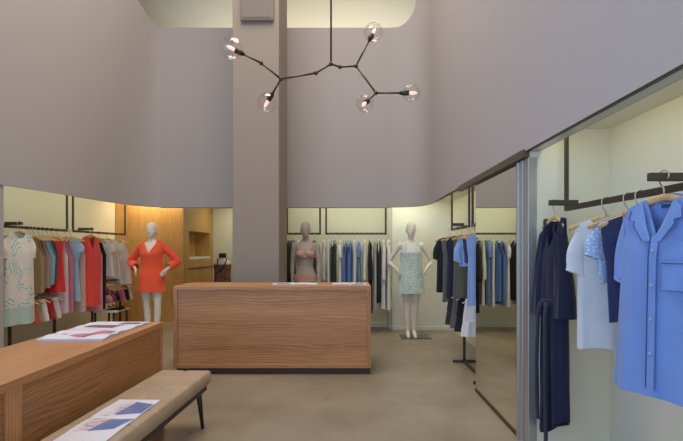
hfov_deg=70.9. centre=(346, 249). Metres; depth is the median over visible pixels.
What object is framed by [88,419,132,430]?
picture
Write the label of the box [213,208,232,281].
wall
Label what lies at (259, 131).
column
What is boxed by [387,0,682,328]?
wall
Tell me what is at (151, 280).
mannequin
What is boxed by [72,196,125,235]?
hanging rail
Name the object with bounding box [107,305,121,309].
sandal
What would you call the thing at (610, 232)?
shirt
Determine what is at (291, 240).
dress
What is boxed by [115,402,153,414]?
picture
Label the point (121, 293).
shorts
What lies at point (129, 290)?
shorts
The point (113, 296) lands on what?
bikini top
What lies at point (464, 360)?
rail
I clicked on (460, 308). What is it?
shorts
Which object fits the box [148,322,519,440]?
floor
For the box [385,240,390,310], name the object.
dress
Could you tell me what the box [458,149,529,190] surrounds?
trim
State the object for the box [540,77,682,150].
trim
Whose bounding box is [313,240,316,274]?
dress
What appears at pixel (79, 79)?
wall
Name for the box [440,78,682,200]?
ceiling
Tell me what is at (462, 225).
hanging rail
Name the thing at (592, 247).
patterned blouse
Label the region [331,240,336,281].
dress
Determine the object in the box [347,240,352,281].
dress
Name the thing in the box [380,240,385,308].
dress
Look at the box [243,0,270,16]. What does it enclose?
grille
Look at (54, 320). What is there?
rail
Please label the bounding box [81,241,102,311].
dress
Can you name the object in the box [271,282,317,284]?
open magazine
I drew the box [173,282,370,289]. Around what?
countertop
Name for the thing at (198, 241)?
niche
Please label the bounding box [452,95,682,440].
wall
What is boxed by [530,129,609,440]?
wall
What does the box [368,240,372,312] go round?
dress
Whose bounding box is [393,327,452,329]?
baseboard
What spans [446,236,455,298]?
dress
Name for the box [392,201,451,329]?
wall panel
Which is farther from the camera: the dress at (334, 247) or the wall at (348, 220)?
the wall at (348, 220)
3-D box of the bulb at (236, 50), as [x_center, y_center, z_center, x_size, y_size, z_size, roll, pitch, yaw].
[-0.979,-1.726,4.109,0.201,0.183,0.184,0,0,0]
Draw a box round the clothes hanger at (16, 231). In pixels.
[5,221,33,237]
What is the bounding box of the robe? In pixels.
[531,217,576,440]
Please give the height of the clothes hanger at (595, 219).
0.191 m
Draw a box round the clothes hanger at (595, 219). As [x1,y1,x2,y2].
[568,197,610,230]
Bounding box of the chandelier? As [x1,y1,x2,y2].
[227,0,416,106]
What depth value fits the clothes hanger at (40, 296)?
6.12 m
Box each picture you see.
[69,330,109,336]
[82,331,115,336]
[85,325,121,327]
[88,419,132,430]
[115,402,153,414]
[120,322,139,323]
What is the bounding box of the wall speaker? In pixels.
[240,0,273,20]
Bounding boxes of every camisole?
[33,238,58,279]
[42,237,50,287]
[46,237,54,284]
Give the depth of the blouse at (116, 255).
7.81 m
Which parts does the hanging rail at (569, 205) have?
out arm, post, rail, out arm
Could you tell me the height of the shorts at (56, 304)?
0.271 m
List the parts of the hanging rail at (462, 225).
post, out arm, rail, post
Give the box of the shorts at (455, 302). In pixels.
[450,298,457,327]
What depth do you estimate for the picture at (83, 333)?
3.44 m
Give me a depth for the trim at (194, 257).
10.26 m
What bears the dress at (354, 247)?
hanging from the clothes hanger
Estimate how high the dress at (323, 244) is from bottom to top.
1.099 m
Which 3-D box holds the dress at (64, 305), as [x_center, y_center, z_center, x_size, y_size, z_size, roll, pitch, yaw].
[-3.902,0.340,6.355,0.411,1.001,0.101,0,0,-6]
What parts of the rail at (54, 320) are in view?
post, post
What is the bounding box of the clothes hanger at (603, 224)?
[598,190,641,228]
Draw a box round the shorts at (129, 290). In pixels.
[125,285,132,298]
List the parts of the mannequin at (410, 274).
plate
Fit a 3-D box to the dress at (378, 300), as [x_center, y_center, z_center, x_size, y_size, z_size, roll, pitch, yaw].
[0.524,0.352,7.934,0.085,1.026,0.382,0,0,3]
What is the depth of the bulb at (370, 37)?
4.51 m
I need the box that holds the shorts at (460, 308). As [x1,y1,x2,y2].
[454,298,466,331]
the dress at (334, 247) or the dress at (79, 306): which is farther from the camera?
the dress at (334, 247)
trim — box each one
[189,256,209,259]
[439,189,457,199]
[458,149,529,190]
[516,157,536,440]
[526,64,682,151]
[530,69,682,151]
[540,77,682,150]
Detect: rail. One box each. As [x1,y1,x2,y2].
[4,195,67,231]
[8,289,55,345]
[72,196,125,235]
[91,279,120,321]
[287,208,320,234]
[325,208,386,234]
[451,188,469,230]
[453,337,475,384]
[471,186,475,226]
[548,137,682,210]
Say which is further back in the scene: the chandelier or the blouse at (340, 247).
the blouse at (340, 247)
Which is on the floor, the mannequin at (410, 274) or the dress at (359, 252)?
the mannequin at (410, 274)
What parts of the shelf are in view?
leg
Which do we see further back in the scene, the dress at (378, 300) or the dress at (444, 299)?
the dress at (378, 300)
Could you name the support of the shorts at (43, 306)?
hanging from the clothes hanger
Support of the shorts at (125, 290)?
hanging from the clothes hanger
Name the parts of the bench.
seat frame, leg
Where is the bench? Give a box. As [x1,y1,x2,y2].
[41,370,210,440]
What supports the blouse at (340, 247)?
hanging from the clothes hanger
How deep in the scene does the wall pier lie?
5.01 m
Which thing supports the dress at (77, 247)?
hanging from the clothes hanger
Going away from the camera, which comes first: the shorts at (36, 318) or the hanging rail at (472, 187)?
the hanging rail at (472, 187)
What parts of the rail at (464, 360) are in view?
post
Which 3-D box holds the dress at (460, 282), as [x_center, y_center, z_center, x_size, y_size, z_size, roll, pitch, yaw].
[1.381,0.188,5.407,0.367,0.717,0.107,0,0,3]
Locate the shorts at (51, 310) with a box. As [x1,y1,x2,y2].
[42,298,55,319]
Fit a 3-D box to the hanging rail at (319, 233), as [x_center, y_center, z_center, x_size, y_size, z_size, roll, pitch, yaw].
[-0.718,-0.692,7.934,0.573,0.876,0.036,0,0,0]
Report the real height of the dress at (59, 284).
0.720 m
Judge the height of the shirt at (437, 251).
0.735 m
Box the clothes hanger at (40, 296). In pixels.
[36,293,56,301]
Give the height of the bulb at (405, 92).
0.161 m
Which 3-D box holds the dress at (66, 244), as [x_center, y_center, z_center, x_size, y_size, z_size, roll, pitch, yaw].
[-3.904,0.345,6.478,0.407,1.023,0.101,0,0,-6]
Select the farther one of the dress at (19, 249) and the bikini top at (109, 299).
the bikini top at (109, 299)
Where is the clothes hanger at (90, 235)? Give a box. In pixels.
[82,227,100,239]
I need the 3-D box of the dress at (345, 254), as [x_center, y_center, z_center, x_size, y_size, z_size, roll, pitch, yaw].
[-0.022,0.369,7.934,0.092,1.059,0.385,0,0,9]
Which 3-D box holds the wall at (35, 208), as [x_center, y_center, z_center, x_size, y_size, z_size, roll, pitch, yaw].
[-4.450,0.120,7.050,0.100,2.500,4.300,0,0,0]
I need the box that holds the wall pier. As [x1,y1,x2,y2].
[0,185,3,347]
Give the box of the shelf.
[94,308,129,321]
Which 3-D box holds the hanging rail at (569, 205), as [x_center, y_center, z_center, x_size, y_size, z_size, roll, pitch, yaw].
[1.445,-0.542,2.014,0.290,0.576,2.252,0,0,0]
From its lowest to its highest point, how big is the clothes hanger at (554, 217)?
0.191 m
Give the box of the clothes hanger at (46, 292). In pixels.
[42,292,62,300]
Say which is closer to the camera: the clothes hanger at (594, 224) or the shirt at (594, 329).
the clothes hanger at (594, 224)
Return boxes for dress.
[4,232,35,326]
[33,237,44,293]
[36,238,68,313]
[39,237,46,288]
[44,237,65,292]
[63,238,73,312]
[69,238,84,300]
[74,239,85,312]
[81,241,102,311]
[82,236,100,306]
[99,240,105,308]
[290,240,295,281]
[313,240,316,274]
[326,240,330,281]
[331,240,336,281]
[343,240,347,281]
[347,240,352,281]
[352,240,356,281]
[357,240,361,281]
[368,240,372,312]
[373,240,376,310]
[376,240,380,302]
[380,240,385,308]
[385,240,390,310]
[442,237,449,301]
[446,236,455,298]
[453,235,467,297]
[466,233,475,305]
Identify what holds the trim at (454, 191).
attached to the wall at (492, 80)
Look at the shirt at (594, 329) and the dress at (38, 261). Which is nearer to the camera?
the shirt at (594, 329)
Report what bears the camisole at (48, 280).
hanging from the clothes hanger
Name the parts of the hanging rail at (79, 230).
post, out arm, rail, post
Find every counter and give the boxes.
[0,322,162,440]
[173,282,370,373]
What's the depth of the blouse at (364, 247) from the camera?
7.73 m
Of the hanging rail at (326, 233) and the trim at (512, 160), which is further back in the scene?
the hanging rail at (326, 233)
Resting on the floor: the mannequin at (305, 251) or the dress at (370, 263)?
the mannequin at (305, 251)
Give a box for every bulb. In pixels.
[227,45,244,55]
[264,91,273,106]
[362,98,369,106]
[368,28,375,40]
[400,90,416,95]
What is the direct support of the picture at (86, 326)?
on the open magazine at (93, 325)
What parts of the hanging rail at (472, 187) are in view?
post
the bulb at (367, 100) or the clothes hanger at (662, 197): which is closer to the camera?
the clothes hanger at (662, 197)
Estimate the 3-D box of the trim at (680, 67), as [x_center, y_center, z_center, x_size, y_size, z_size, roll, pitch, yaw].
[1.235,-0.681,1.845,0.014,0.022,2.890,0,0,0]
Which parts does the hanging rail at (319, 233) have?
rail, post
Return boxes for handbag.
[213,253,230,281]
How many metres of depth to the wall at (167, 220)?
9.10 m
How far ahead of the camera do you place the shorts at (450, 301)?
5.93 m
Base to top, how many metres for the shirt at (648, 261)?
0.882 m
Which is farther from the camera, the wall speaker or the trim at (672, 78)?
the wall speaker
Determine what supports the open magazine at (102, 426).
on the bench
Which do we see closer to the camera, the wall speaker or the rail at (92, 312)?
the wall speaker
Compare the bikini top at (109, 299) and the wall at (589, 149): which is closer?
the wall at (589, 149)
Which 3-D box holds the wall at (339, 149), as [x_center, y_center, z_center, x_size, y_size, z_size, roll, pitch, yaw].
[-1.150,-2.115,7.723,3.700,2.870,0.115,0,0,0]
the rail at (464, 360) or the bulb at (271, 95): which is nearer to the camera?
the bulb at (271, 95)
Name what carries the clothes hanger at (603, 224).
hanging from the hanging rail at (569, 205)
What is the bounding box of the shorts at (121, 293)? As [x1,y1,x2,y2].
[106,286,125,300]
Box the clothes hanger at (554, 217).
[542,199,563,228]
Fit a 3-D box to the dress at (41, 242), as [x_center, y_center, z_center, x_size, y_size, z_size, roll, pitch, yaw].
[-3.901,0.163,5.915,0.384,0.647,0.096,0,0,-6]
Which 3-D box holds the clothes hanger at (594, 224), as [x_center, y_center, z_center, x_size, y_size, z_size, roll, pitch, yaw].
[1.429,-0.199,2.438,0.404,0.191,0.026,0,0,7]
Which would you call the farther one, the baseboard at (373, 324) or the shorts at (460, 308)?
the baseboard at (373, 324)
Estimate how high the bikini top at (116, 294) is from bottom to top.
0.235 m
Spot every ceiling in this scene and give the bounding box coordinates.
[138,0,415,27]
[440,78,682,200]
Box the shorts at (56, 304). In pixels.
[49,297,61,317]
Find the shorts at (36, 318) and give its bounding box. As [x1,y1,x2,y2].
[31,304,37,323]
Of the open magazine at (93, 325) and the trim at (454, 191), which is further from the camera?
the trim at (454, 191)
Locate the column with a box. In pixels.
[233,0,286,281]
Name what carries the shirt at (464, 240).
hanging from the clothes hanger
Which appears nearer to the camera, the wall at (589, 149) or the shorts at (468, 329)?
the wall at (589, 149)
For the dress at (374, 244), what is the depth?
7.76 m
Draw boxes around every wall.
[0,0,158,207]
[4,185,114,346]
[115,203,180,321]
[159,28,390,207]
[181,208,212,284]
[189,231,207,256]
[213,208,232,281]
[287,208,386,321]
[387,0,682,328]
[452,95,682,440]
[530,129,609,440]
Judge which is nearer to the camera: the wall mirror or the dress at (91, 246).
the wall mirror
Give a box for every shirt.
[106,241,131,284]
[433,238,444,292]
[453,234,467,266]
[463,234,471,263]
[566,220,617,349]
[601,216,622,322]
[613,193,682,406]
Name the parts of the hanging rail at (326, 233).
post, rail, post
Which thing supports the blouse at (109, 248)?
hanging from the clothes hanger
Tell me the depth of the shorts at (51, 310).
6.11 m
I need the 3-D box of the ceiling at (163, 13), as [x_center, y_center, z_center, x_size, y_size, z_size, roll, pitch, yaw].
[-1.500,-3.705,8.800,9.000,5.050,0.100,0,0,0]
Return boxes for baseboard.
[371,322,387,326]
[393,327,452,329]
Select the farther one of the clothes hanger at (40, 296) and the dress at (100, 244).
the dress at (100, 244)
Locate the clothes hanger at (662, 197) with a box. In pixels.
[622,170,682,216]
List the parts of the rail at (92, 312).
post, post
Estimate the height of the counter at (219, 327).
0.972 m
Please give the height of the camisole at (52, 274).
0.610 m
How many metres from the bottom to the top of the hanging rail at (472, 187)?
0.576 m
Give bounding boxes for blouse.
[103,240,115,275]
[106,240,122,277]
[287,240,290,281]
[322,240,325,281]
[338,240,342,281]
[362,240,366,281]
[583,217,611,283]
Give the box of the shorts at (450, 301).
[445,299,452,324]
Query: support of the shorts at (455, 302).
hanging from the clothes hanger
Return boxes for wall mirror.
[475,164,515,435]
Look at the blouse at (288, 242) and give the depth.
7.74 m
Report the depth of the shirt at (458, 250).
5.14 m
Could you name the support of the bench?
on the floor
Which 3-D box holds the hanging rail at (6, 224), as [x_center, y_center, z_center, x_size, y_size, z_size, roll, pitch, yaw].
[-3.820,-0.692,5.893,0.200,0.876,1.611,0,0,0]
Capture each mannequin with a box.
[127,222,180,321]
[290,222,320,281]
[387,222,433,338]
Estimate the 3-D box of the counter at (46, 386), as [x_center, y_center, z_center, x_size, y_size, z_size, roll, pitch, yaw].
[-1.890,0.995,2.765,0.600,0.750,2.750,0,0,0]
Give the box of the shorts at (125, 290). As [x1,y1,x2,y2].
[124,286,129,299]
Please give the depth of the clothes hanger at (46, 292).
6.24 m
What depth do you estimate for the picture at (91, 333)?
3.42 m
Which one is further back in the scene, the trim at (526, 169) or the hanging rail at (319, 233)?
the hanging rail at (319, 233)
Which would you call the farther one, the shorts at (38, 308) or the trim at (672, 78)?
the shorts at (38, 308)
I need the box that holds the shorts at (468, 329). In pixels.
[461,299,475,336]
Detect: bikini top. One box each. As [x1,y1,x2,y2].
[106,288,119,301]
[106,289,112,303]
[110,291,116,302]
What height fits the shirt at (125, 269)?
0.743 m
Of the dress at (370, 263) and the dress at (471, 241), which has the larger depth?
the dress at (370, 263)
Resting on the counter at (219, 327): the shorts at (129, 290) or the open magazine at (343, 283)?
the open magazine at (343, 283)
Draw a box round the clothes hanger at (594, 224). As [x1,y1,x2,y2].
[587,192,631,229]
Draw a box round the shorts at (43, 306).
[37,299,49,320]
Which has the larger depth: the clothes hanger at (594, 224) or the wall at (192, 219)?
the wall at (192, 219)
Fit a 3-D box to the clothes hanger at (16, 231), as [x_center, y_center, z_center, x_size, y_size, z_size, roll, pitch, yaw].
[-3.755,-0.235,5.499,0.026,0.191,0.404,0,0,9]
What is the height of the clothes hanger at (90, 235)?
0.191 m
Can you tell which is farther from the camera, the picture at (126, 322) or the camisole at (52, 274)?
the camisole at (52, 274)
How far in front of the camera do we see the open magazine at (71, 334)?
3.38 m
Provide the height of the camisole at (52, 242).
0.552 m
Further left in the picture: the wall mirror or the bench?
the bench
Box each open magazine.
[37,329,128,340]
[53,399,160,440]
[72,322,150,330]
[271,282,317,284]
[332,282,366,284]
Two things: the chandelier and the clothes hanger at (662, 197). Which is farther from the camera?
the chandelier
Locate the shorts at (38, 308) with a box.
[34,300,43,321]
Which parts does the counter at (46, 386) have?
panel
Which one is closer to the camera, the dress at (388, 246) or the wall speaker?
the wall speaker
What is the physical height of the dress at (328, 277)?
1.066 m
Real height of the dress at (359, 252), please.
1.066 m
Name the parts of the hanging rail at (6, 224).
out arm, rail, post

